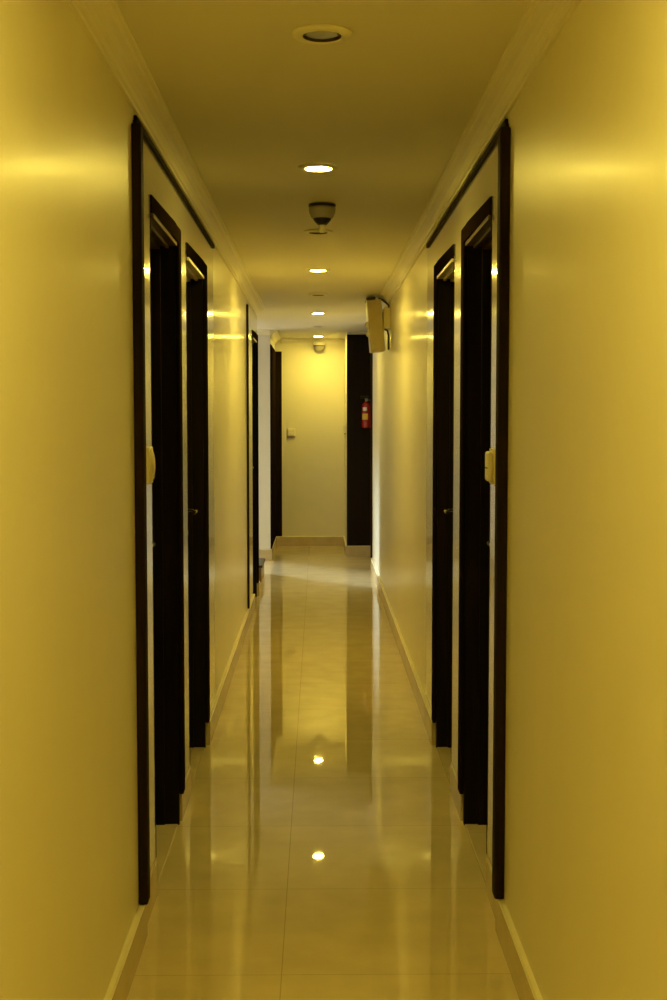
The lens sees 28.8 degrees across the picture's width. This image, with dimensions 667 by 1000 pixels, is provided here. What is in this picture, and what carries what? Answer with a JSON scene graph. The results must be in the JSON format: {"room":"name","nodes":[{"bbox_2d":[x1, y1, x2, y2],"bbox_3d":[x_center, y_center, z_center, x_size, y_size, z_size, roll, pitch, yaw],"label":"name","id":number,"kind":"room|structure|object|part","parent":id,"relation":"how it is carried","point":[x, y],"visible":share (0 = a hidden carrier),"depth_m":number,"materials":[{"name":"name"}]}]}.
{"room":"hotel corridor","nodes":[
{"label":"hotel corridor","id":0,"kind":"room"},
{"bbox_2d":[0,0,256,999],"bbox_3d":[-0.610,0.046,3.814,0.140,2.322,13.620,0,4,-1],"label":"wall","id":1,"kind":"structure","parent":0,"point":[69,888],"depth_m":2.67,"materials":[{"name":"paint"}]},
{"bbox_2d":[146,446,154,484],"bbox_3d":[-0.532,-0.100,3.770,0.029,0.108,0.116,0,4,-1],"label":"wall switch","id":2,"kind":"object","parent":1,"relation":"attached to","point":[150,458],"visible":0.92,"depth_m":3.73,"materials":[{"name":"beige plastic"}]},
{"bbox_2d":[66,0,265,315],"bbox_3d":[-0.505,-1.086,3.743,0.071,0.054,13.620,0,4,-1],"label":"crown molding","id":3,"kind":"structure","parent":1,"relation":"attached to","point":[103,22],"depth_m":3.60,"materials":[{"name":"paint"}]},
{"bbox_2d":[149,195,184,884],"bbox_3d":[-0.608,0.127,4.257,0.156,2.105,0.742,0,4,-1],"label":"door","id":4,"kind":"structure","parent":1,"relation":"in","point":[165,235],"depth_m":4.55,"materials":[{"name":"brown wood"}]},
{"bbox_2d":[131,115,214,904],"bbox_3d":[-0.540,-0.044,4.854,0.026,2.151,2.695,0,4,-1],"label":"trim","id":5,"kind":"structure","parent":1,"relation":"attached to","point":[138,132],"depth_m":3.52,"materials":[{"name":"brown wood"}]},
{"bbox_2d":[104,581,259,999],"bbox_3d":[-0.532,1.151,3.885,0.017,0.108,13.620,0,4,-1],"label":"baseboard","id":6,"kind":"structure","parent":1,"relation":"attached to","point":[119,987],"depth_m":3.79,"materials":[{"name":"tile"}]},
{"bbox_2d":[186,242,209,785],"bbox_3d":[-0.620,0.059,5.322,0.156,2.105,0.766,0,4,-1],"label":"door","id":7,"kind":"structure","parent":1,"relation":"in","point":[196,268],"depth_m":5.63,"materials":[{"name":"brown wood"}]},
{"bbox_3d":[-0.607,0.048,5.511,0.062,0.019,0.124,0,4,-1],"label":"handle","id":8,"kind":"part","parent":7,"relation":"part of","materials":[{"name":"metal"}]},
{"bbox_2d":[246,304,249,608],"bbox_3d":[-0.596,-0.297,9.068,0.014,2.119,0.050,0,4,-1],"label":"trim","id":9,"kind":"structure","parent":1,"relation":"attached to","point":[247,305],"depth_m":9.04,"materials":[{"name":"brown wood"}]},
{"bbox_2d":[252,330,258,598],"bbox_3d":[-0.678,-0.250,10.160,0.156,2.105,0.664,0,4,-1],"label":"door","id":10,"kind":"structure","parent":1,"relation":"in","point":[255,432],"depth_m":10.43,"materials":[{"name":"brown wood"}]},
{"bbox_2d":[258,335,274,548],"bbox_3d":[-0.741,-0.617,14.207,0.177,2.322,2.150,0,4,-1],"label":"wall","id":11,"kind":"structure","parent":0,"point":[264,341],"depth_m":13.13,"materials":[{"name":"paint"}]},
{"bbox_2d":[259,537,276,559],"bbox_3d":[-0.728,0.511,13.910,0.194,0.108,1.447,0,4,-1],"label":"baseboard","id":12,"kind":"structure","parent":11,"relation":"attached to","point":[268,554],"depth_m":13.19,"materials":[{"name":"tile"}]},
{"bbox_2d":[257,330,280,343],"bbox_3d":[-0.701,-1.724,13.750,0.248,0.054,1.521,0,4,-1],"label":"crown molding","id":13,"kind":"structure","parent":11,"relation":"attached to","point":[274,334],"depth_m":13.06,"materials":[{"name":"paint"}]},
{"bbox_2d":[270,344,281,548],"bbox_3d":[-0.610,-0.580,13.875,0.078,2.071,1.420,0,4,-1],"label":"trim","id":14,"kind":"structure","parent":11,"relation":"attached to","point":[275,356],"depth_m":14.43,"materials":[{"name":"brown wood"}]},
{"bbox_2d":[275,339,344,535],"bbox_3d":[0.653,-0.647,14.667,2.623,2.322,0.140,0,4,-1],"label":"wall","id":15,"kind":"structure","parent":0,"point":[313,381],"depth_m":14.59,"materials":[{"name":"paint"}]},
{"bbox_2d":[287,428,294,435],"bbox_3d":[-0.474,-0.752,14.565,0.092,0.102,0.024,0,4,-1],"label":"wall switch","id":16,"kind":"object","parent":15,"relation":"attached to","point":[290,431],"visible":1,"depth_m":14.55,"materials":[{"name":"beige plastic"}]},
{"bbox_2d":[280,338,338,343],"bbox_3d":[-0.264,-1.771,14.479,0.651,0.054,0.071,0,4,-1],"label":"crown molding","id":17,"kind":"structure","parent":15,"relation":"attached to","point":[283,340],"depth_m":14.48,"materials":[{"name":"paint"}]},
{"bbox_2d":[313,342,324,350],"bbox_3d":[-0.161,-1.710,14.444,0.129,0.117,0.149,0,4,-1],"label":"dome camera","id":18,"kind":"object","parent":15,"relation":"attached to","point":[318,346],"visible":1,"depth_m":14.39,"materials":[{"name":"white plastic"}]},
{"bbox_2d":[276,536,369,555],"bbox_3d":[0.548,0.497,14.118,2.369,0.108,1.100,0,4,-1],"label":"baseboard","id":19,"kind":"structure","parent":15,"relation":"attached to","point":[281,540],"depth_m":14.64,"materials":[{"name":"tile"}]},
{"bbox_2d":[127,546,518,999],"bbox_3d":[-0.342,1.122,6.130,4.940,0.120,18.500,0,4,-1],"label":"floor","id":20,"kind":"structure","parent":0,"point":[321,848],"depth_m":4.46,"materials":[{"name":"tile"}]},
{"bbox_2d":[259,558,264,581],"bbox_3d":[-0.713,0.630,11.746,0.170,0.146,0.610,0,4,-1],"label":"stair step","id":21,"kind":"structure","parent":20,"relation":"on","point":[261,560],"depth_m":11.60,"materials":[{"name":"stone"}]},
{"bbox_2d":[116,0,530,338],"bbox_3d":[-0.342,-1.315,5.975,4.940,0.120,18.500,0,4,-1],"label":"ceiling","id":22,"kind":"structure","parent":0,"point":[389,105],"depth_m":3.77,"materials":[{"name":"paint"}]},
{"bbox_2d":[298,163,337,171],"bbox_3d":[-0.053,-1.158,4.535,0.140,0.010,0.140,0,4,-1],"label":"recessed light","id":23,"kind":"object","parent":22,"relation":"in","point":[309,167],"visible":1,"depth_m":4.51,"materials":[{"name":"paint"}]},
{"bbox_2d":[303,229,332,234],"bbox_3d":[-0.072,-1.259,6.112,0.140,0.010,0.140,0,4,-1],"label":"recessed light","id":24,"kind":"object","parent":22,"relation":"in","point":[311,231],"visible":0.83,"depth_m":6.10,"materials":[{"name":"paint"}]},
{"bbox_2d":[306,268,329,271],"bbox_3d":[-0.091,-1.360,7.699,0.140,0.010,0.140,0,4,-1],"label":"recessed light","id":25,"kind":"object","parent":22,"relation":"in","point":[311,269],"visible":1,"depth_m":7.67,"materials":[{"name":"paint"}]},
{"bbox_2d":[308,293,327,295],"bbox_3d":[-0.109,-1.458,9.235,0.140,0.010,0.140,0,4,-1],"label":"recessed light","id":26,"kind":"object","parent":22,"relation":"in","point":[310,294],"visible":1,"depth_m":9.19,"materials":[{"name":"paint"}]},
{"bbox_2d":[310,312,325,313],"bbox_3d":[-0.129,-1.562,10.872,0.140,0.010,0.140,0,4,-1],"label":"recessed light","id":27,"kind":"object","parent":22,"relation":"in","point":[310,312],"visible":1,"depth_m":10.85,"materials":[{"name":"paint"}]},
{"bbox_2d":[291,24,352,44],"bbox_3d":[-0.026,-1.057,2.958,0.140,0.010,0.140,0,4,-1],"label":"recessed light","id":28,"kind":"object","parent":22,"relation":"in","point":[319,34],"visible":1,"depth_m":2.94,"materials":[{"name":"paint"}]},
{"bbox_2d":[308,202,335,232],"bbox_3d":[-0.046,-1.158,5.347,0.114,0.114,0.114,0,4,-1],"label":"smoke detector","id":29,"kind":"object","parent":22,"relation":"attached to","point":[322,213],"visible":1,"depth_m":5.31,"materials":[{"name":"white plastic"}]},
{"bbox_2d":[345,332,365,543],"bbox_3d":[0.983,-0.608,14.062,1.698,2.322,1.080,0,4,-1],"label":"door frame","id":30,"kind":"structure","parent":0,"point":[348,333],"depth_m":13.79,"materials":[{"name":"paint"}]},
{"bbox_2d":[347,335,370,545],"bbox_3d":[0.939,-0.617,13.512,1.600,2.191,0.016,0,4,-1],"label":"door","id":31,"kind":"structure","parent":30,"relation":"attached to","point":[358,354],"depth_m":13.50,"materials":[{"name":"brown wood"}]},
{"bbox_2d":[361,396,370,427],"bbox_3d":[0.338,-0.908,13.421,0.109,0.333,0.114,-3,5,-37],"label":"fire extinguisher","id":32,"kind":"object","parent":30,"relation":"attached to","point":[366,406],"visible":0.96,"depth_m":13.38,"materials":[{"name":"red metal"}]},
{"bbox_2d":[372,0,666,999],"bbox_3d":[0.532,-0.010,4.691,0.140,2.322,15.350,0,4,-1],"label":"wall","id":33,"kind":"structure","parent":0,"point":[585,861],"depth_m":2.61,"materials":[{"name":"paint"}]},
{"bbox_2d":[370,353,372,567],"bbox_3d":[0.432,-0.501,12.380,0.156,2.318,0.059,0,4,-1],"label":"trim","id":34,"kind":"structure","parent":33,"relation":"attached to","point":[371,353],"depth_m":12.35,"materials":[{"name":"brown wood"}]},
{"bbox_2d":[365,297,389,352],"bbox_3d":[0.315,-1.261,9.393,0.180,0.386,0.268,0,4,-1],"label":"emergency light","id":35,"kind":"object","parent":33,"relation":"attached to","point":[378,321],"visible":1,"depth_m":9.27,"materials":[{"name":"beige plastic"}]},
{"bbox_2d":[432,244,454,781],"bbox_3d":[0.516,0.057,5.346,0.156,2.105,0.719,0,4,-1],"label":"door","id":36,"kind":"structure","parent":33,"relation":"in","point":[444,269],"depth_m":5.63,"materials":[{"name":"brown wood"}]},
{"bbox_3d":[0.499,0.048,5.512,0.062,0.019,0.124,0,4,-1],"label":"handle","id":37,"kind":"part","parent":36,"relation":"part of","materials":[{"name":"metal"}]},
{"bbox_2d":[371,558,542,999],"bbox_3d":[0.454,1.095,4.760,0.017,0.108,15.350,0,4,-1],"label":"baseboard","id":38,"kind":"structure","parent":33,"relation":"attached to","point":[525,984],"depth_m":3.89,"materials":[{"name":"tile"}]},
{"bbox_2d":[426,119,510,898],"bbox_3d":[0.446,-0.045,4.865,0.028,2.151,2.635,0,4,-1],"label":"trim","id":39,"kind":"structure","parent":33,"relation":"attached to","point":[503,135],"depth_m":3.56,"materials":[{"name":"brown wood"}]},
{"bbox_2d":[458,196,492,881],"bbox_3d":[0.529,0.126,4.274,0.156,2.105,0.709,0,4,-1],"label":"door","id":40,"kind":"structure","parent":33,"relation":"in","point":[476,235],"depth_m":4.55,"materials":[{"name":"brown wood"}]},
{"bbox_2d":[379,0,580,311],"bbox_3d":[0.427,-1.141,4.617,0.071,0.054,15.350,0,4,-1],"label":"crown molding","id":41,"kind":"structure","parent":33,"relation":"attached to","point":[542,22],"depth_m":3.58,"materials":[{"name":"paint"}]},
{"bbox_2d":[485,448,494,484],"bbox_3d":[0.459,-0.098,3.797,0.028,0.104,0.096,0,4,-1],"label":"wall switch","id":42,"kind":"object","parent":33,"relation":"attached to","point":[489,455],"visible":0.87,"depth_m":3.76,"materials":[{"name":"beige plastic"}]},
{"bbox_3d":[0.467,-0.098,3.797,0.012,0.104,0.096,0,4,-1],"label":"plate","id":43,"kind":"part","parent":42,"relation":"part of","materials":[{"name":"beige plastic"}]}
]}

